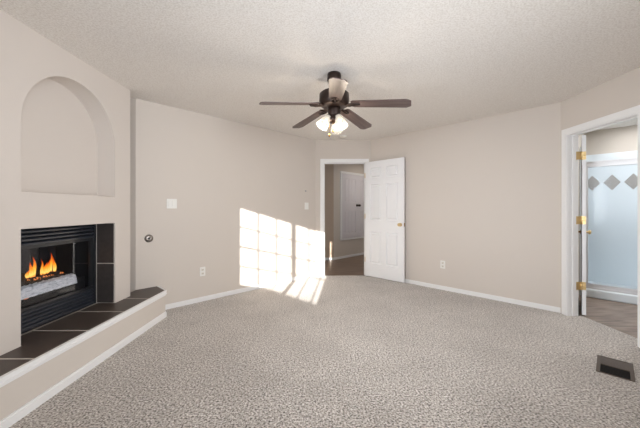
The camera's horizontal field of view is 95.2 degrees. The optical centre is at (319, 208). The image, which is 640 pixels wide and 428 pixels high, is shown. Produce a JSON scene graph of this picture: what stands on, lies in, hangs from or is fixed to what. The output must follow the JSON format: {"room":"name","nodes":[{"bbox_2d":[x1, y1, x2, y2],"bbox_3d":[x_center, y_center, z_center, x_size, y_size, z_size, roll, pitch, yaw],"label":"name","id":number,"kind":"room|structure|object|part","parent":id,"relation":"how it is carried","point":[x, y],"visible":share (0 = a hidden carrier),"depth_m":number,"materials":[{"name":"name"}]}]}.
{"room":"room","nodes":[
{"label":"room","id":0,"kind":"room"},
{"bbox_2d":[0,9,129,355],"bbox_3d":[-2.300,-0.033,2.377,0.641,2.510,1.345,0,0,0],"label":"wall","id":1,"kind":"structure","parent":0,"point":[65,123],"depth_m":2.29,"materials":[{"name":"beige paint"}]},
{"bbox_2d":[21,224,95,333],"bbox_3d":[-2.358,0.523,2.381,0.403,0.769,0.871,0,0,0],"label":"fireplace insert","id":2,"kind":"object","parent":1,"relation":"in","point":[58,264],"visible":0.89,"depth_m":2.52,"materials":[{"name":"black paint"}]},
{"bbox_3d":[-2.541,0.527,2.385,0.014,0.430,0.840,0,0,0],"label":"panel","id":3,"kind":"part","parent":2,"relation":"part of","materials":[{"name":"black glass"}]},
{"bbox_2d":[21,276,84,307],"bbox_3d":[-2.398,0.697,2.381,0.303,0.110,0.831,0,0,0],"label":"tray","id":4,"kind":"object","parent":2,"relation":"on","point":[80,283],"depth_m":2.47,"materials":[{"name":"grey stone"}]},
{"bbox_2d":[96,223,113,302],"bbox_3d":[-2.079,0.522,2.381,0.175,0.771,0.890,0,0,0],"label":"tile surround","id":5,"kind":"object","parent":1,"relation":"attached to","point":[104,232],"visible":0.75,"depth_m":2.82,"materials":[{"name":"black tile"}]},
{"bbox_2d":[130,98,314,304],"bbox_3d":[-1.392,-0.008,4.098,3.490,2.460,0.504,0,0,-37],"label":"wall","id":6,"kind":"structure","parent":0,"point":[240,215],"depth_m":3.92,"materials":[{"name":"beige paint"}]},
{"bbox_2d":[144,234,152,241],"bbox_3d":[-1.967,0.340,3.363,0.092,0.092,0.014,0,0,-45],"label":"valve plate","id":7,"kind":"object","parent":6,"relation":"attached to","point":[148,238],"visible":1,"depth_m":3.36,"materials":[{"name":"silver metal"}]},
{"bbox_2d":[167,199,176,207],"bbox_3d":[-1.792,-0.063,3.538,0.116,0.116,0.014,0,0,-45],"label":"switch plate","id":8,"kind":"object","parent":6,"relation":"attached to","point":[171,203],"visible":1,"depth_m":3.54,"materials":[{"name":"white plastic"}]},
{"bbox_2d":[200,267,204,275],"bbox_3d":[-1.528,0.816,3.806,0.009,0.116,0.072,0,0,45],"label":"wall outlet","id":9,"kind":"object","parent":6,"relation":"attached to","point":[202,269],"visible":1,"depth_m":3.80,"materials":[{"name":"white plastic"}]},
{"bbox_2d":[165,273,315,309],"bbox_3d":[-0.981,1.173,4.350,0.013,0.058,2.558,0,0,45],"label":"baseboard","id":10,"kind":"structure","parent":6,"relation":"attached to","point":[218,295],"depth_m":4.10,"materials":[{"name":"white paint"}]},
{"bbox_2d":[0,0,639,139],"bbox_3d":[1.625,-1.288,3.790,8.750,0.100,10.820,0,0,0],"label":"ceiling","id":11,"kind":"structure","parent":0,"point":[456,61],"depth_m":2.31,"materials":[{"name":"white paint"}]},
{"bbox_2d":[259,71,410,136],"bbox_3d":[0.130,-0.945,2.628,1.308,0.586,1.246,0,0,0],"label":"ceiling fan","id":12,"kind":"object","parent":11,"relation":"hanging from","point":[334,99],"visible":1,"depth_m":2.60,"materials":[{"name":"brown metal"}]},
{"bbox_3d":[-0.267,-0.918,2.551,0.516,0.073,0.135,0,0,-18],"label":"blade","id":13,"kind":"part","parent":12,"relation":"part of","materials":[{"name":"brown wood"}]},
{"bbox_3d":[-0.115,-0.918,3.017,0.135,0.073,0.516,0,0,-36],"label":"blade","id":14,"kind":"part","parent":12,"relation":"part of","materials":[{"name":"brown wood"}]},
{"bbox_3d":[-0.022,-0.938,2.631,0.159,0.033,0.084,0,0,-18],"label":"blade arm","id":15,"kind":"part","parent":12,"relation":"part of","materials":[{"name":"brown metal"}]},
{"bbox_3d":[0.036,-0.938,2.809,0.084,0.033,0.159,0,0,-36],"label":"blade arm","id":16,"kind":"part","parent":12,"relation":"part of","materials":[{"name":"brown metal"}]},
{"bbox_3d":[0.033,-0.780,2.631,0.138,0.148,0.117,0,0,0],"label":"lamp shade","id":17,"kind":"part","parent":12,"relation":"part of","materials":[{"name":"white glass"}]},
{"bbox_3d":[0.130,-0.938,2.521,0.084,0.033,0.159,0,0,0],"label":"blade arm","id":18,"kind":"part","parent":12,"relation":"part of","materials":[{"name":"brown metal"}]},
{"bbox_3d":[0.163,-0.780,2.781,0.118,0.148,0.139,0,0,0],"label":"lamp shade","id":19,"kind":"part","parent":12,"relation":"part of","materials":[{"name":"white glass"}]},
{"bbox_3d":[0.130,-0.918,2.263,0.135,0.073,0.516,0,0,0],"label":"blade","id":20,"kind":"part","parent":12,"relation":"part of","materials":[{"name":"brown wood"}]},
{"bbox_3d":[0.193,-0.777,2.602,0.116,0.147,0.120,0,0,0],"label":"lamp shade","id":21,"kind":"part","parent":12,"relation":"part of","materials":[{"name":"white glass"}]},
{"bbox_3d":[0.282,-0.938,2.631,0.159,0.033,0.084,0,0,18],"label":"blade arm","id":22,"kind":"part","parent":12,"relation":"part of","materials":[{"name":"brown metal"}]},
{"bbox_3d":[0.375,-0.918,3.017,0.135,0.073,0.516,0,0,36],"label":"blade","id":23,"kind":"part","parent":12,"relation":"part of","materials":[{"name":"brown wood"}]},
{"bbox_3d":[0.527,-0.918,2.551,0.516,0.073,0.135,0,0,18],"label":"blade","id":24,"kind":"part","parent":12,"relation":"part of","materials":[{"name":"brown wood"}]},
{"bbox_2d":[9,255,639,427],"bbox_3d":[1.121,1.222,4.049,10.532,0.040,9.421,0,0,44],"label":"floor","id":25,"kind":"structure","parent":0,"point":[326,351],"depth_m":2.24,"materials":[{"name":"beige carpet"}]},
{"bbox_2d":[0,286,166,427],"bbox_3d":[-1.929,1.054,2.387,0.441,0.296,2.140,0,0,0],"label":"hearth","id":26,"kind":"object","parent":25,"relation":"on","point":[50,357],"visible":0.96,"depth_m":2.08,"materials":[{"name":"beige paint"}]},
{"bbox_2d":[580,147,637,304],"bbox_3d":[4.384,0.174,3.918,0.951,2.064,1.299,0,0,-45],"label":"shower enclosure","id":27,"kind":"object","parent":25,"relation":"on","point":[611,178],"visible":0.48,"depth_m":4.43,"materials":[{"name":"white glass"}]},
{"bbox_3d":[4.056,-0.605,3.636,1.210,0.075,0.063,0,0,45],"label":"rail","id":28,"kind":"part","parent":27,"relation":"part of","materials":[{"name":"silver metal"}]},
{"bbox_3d":[4.059,1.052,3.639,1.210,0.070,0.055,0,0,45],"label":"rail","id":29,"kind":"part","parent":27,"relation":"part of","materials":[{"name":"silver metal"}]},
{"bbox_2d":[596,355,634,381],"bbox_3d":[2.231,1.199,2.212,0.200,0.006,0.330,0,0,45],"label":"floor vent","id":30,"kind":"object","parent":25,"relation":"in","point":[606,365],"visible":1,"depth_m":2.20,"materials":[{"name":"brown metal"}]},
{"bbox_2d":[325,164,333,257],"bbox_3d":[-0.465,-0.008,6.179,1.570,2.460,1.612,0,0,0],"label":"wall","id":31,"kind":"structure","parent":0,"point":[329,168],"depth_m":6.87,"materials":[{"name":"beige paint"}]},
{"bbox_2d":[315,140,370,271],"bbox_3d":[0.417,-0.008,5.316,1.158,2.460,0.115,0,0,0],"label":"wall","id":32,"kind":"structure","parent":0,"point":[324,149],"depth_m":5.26,"materials":[{"name":"beige paint"}]},
{"bbox_2d":[320,159,368,275],"bbox_3d":[0.442,0.152,5.306,0.873,2.100,0.134,0,0,0],"label":"door frame","id":33,"kind":"structure","parent":32,"relation":"attached to","point":[323,162],"depth_m":5.25,"materials":[{"name":"white paint"}]},
{"bbox_2d":[365,157,404,282],"bbox_3d":[1.082,0.179,4.981,0.768,2.023,0.137,0,0,45],"label":"door","id":34,"kind":"structure","parent":32,"relation":"in","point":[384,179],"depth_m":4.95,"materials":[{"name":"white paint"}]},
{"bbox_2d":[334,164,363,256],"bbox_3d":[1.269,-0.008,7.901,0.115,2.460,2.800,0,0,45],"label":"wall","id":35,"kind":"structure","parent":0,"point":[352,246],"depth_m":7.04,"materials":[{"name":"beige paint"}]},
{"bbox_2d":[334,252,363,259],"bbox_3d":[1.265,1.173,7.805,0.013,0.058,2.659,0,0,45],"label":"baseboard","id":36,"kind":"structure","parent":35,"relation":"attached to","point":[357,254],"depth_m":7.24,"materials":[{"name":"white paint"}]},
{"bbox_2d":[340,171,363,240],"bbox_3d":[0.980,-0.075,7.482,0.068,1.675,1.330,0,0,45],"label":"closet","id":37,"kind":"object","parent":35,"relation":"attached to","point":[351,184],"visible":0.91,"depth_m":7.32,"materials":[{"name":"white paint"}]},
{"bbox_3d":[0.747,-0.070,7.280,0.020,1.576,0.611,0,0,45],"label":"door","id":38,"kind":"part","parent":37,"relation":"part of","materials":[{"name":"white paint"}]},
{"bbox_3d":[1.182,-0.070,7.715,0.020,1.576,0.611,0,0,45],"label":"door","id":39,"kind":"part","parent":37,"relation":"part of","materials":[{"name":"white paint"}]},
{"bbox_2d":[371,102,560,307],"bbox_3d":[1.893,-0.008,4.363,2.647,2.460,0.115,0,0,45],"label":"wall","id":40,"kind":"structure","parent":0,"point":[483,195],"depth_m":3.92,"materials":[{"name":"beige paint"}]},
{"bbox_2d":[440,260,444,268],"bbox_3d":[1.824,0.827,4.345,0.072,0.116,0.009,0,0,45],"label":"wall outlet","id":41,"kind":"object","parent":40,"relation":"attached to","point":[442,263],"visible":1,"depth_m":4.34,"materials":[{"name":"white plastic"}]},
{"bbox_2d":[405,279,560,312],"bbox_3d":[1.848,1.173,4.318,2.647,0.058,0.013,0,0,45],"label":"baseboard","id":42,"kind":"structure","parent":40,"relation":"attached to","point":[472,293],"depth_m":3.90,"materials":[{"name":"white paint"}]},
{"bbox_2d":[578,134,583,297],"bbox_3d":[3.587,-0.008,4.103,0.080,2.460,1.966,0,0,45],"label":"wall","id":43,"kind":"structure","parent":0,"point":[579,136],"depth_m":4.09,"materials":[{"name":"beige paint"}]},
{"bbox_2d":[561,67,639,129],"bbox_3d":[2.845,-0.008,1.893,0.115,2.460,3.087,0,0,0],"label":"wall","id":44,"kind":"structure","parent":0,"point":[622,92],"depth_m":2.88,"materials":[{"name":"beige paint"}]},
{"bbox_2d":[576,135,590,314],"bbox_3d":[3.181,0.181,3.522,0.150,2.018,0.765,0,0,41],"label":"door","id":45,"kind":"structure","parent":44,"relation":"in","point":[581,155],"depth_m":3.28,"materials":[{"name":"white paint"}]},
{"bbox_2d":[561,105,639,347],"bbox_3d":[2.836,0.150,2.922,0.134,2.105,0.875,0,0,0],"label":"door frame","id":46,"kind":"structure","parent":44,"relation":"attached to","point":[569,136],"depth_m":3.29,"materials":[{"name":"white paint"}]},
{"bbox_2d":[584,125,637,154],"bbox_3d":[4.841,-0.008,4.221,1.810,2.460,0.115,0,0,45],"label":"wall","id":47,"kind":"structure","parent":0,"point":[620,139],"depth_m":4.49,"materials":[{"name":"beige paint"}]}
]}

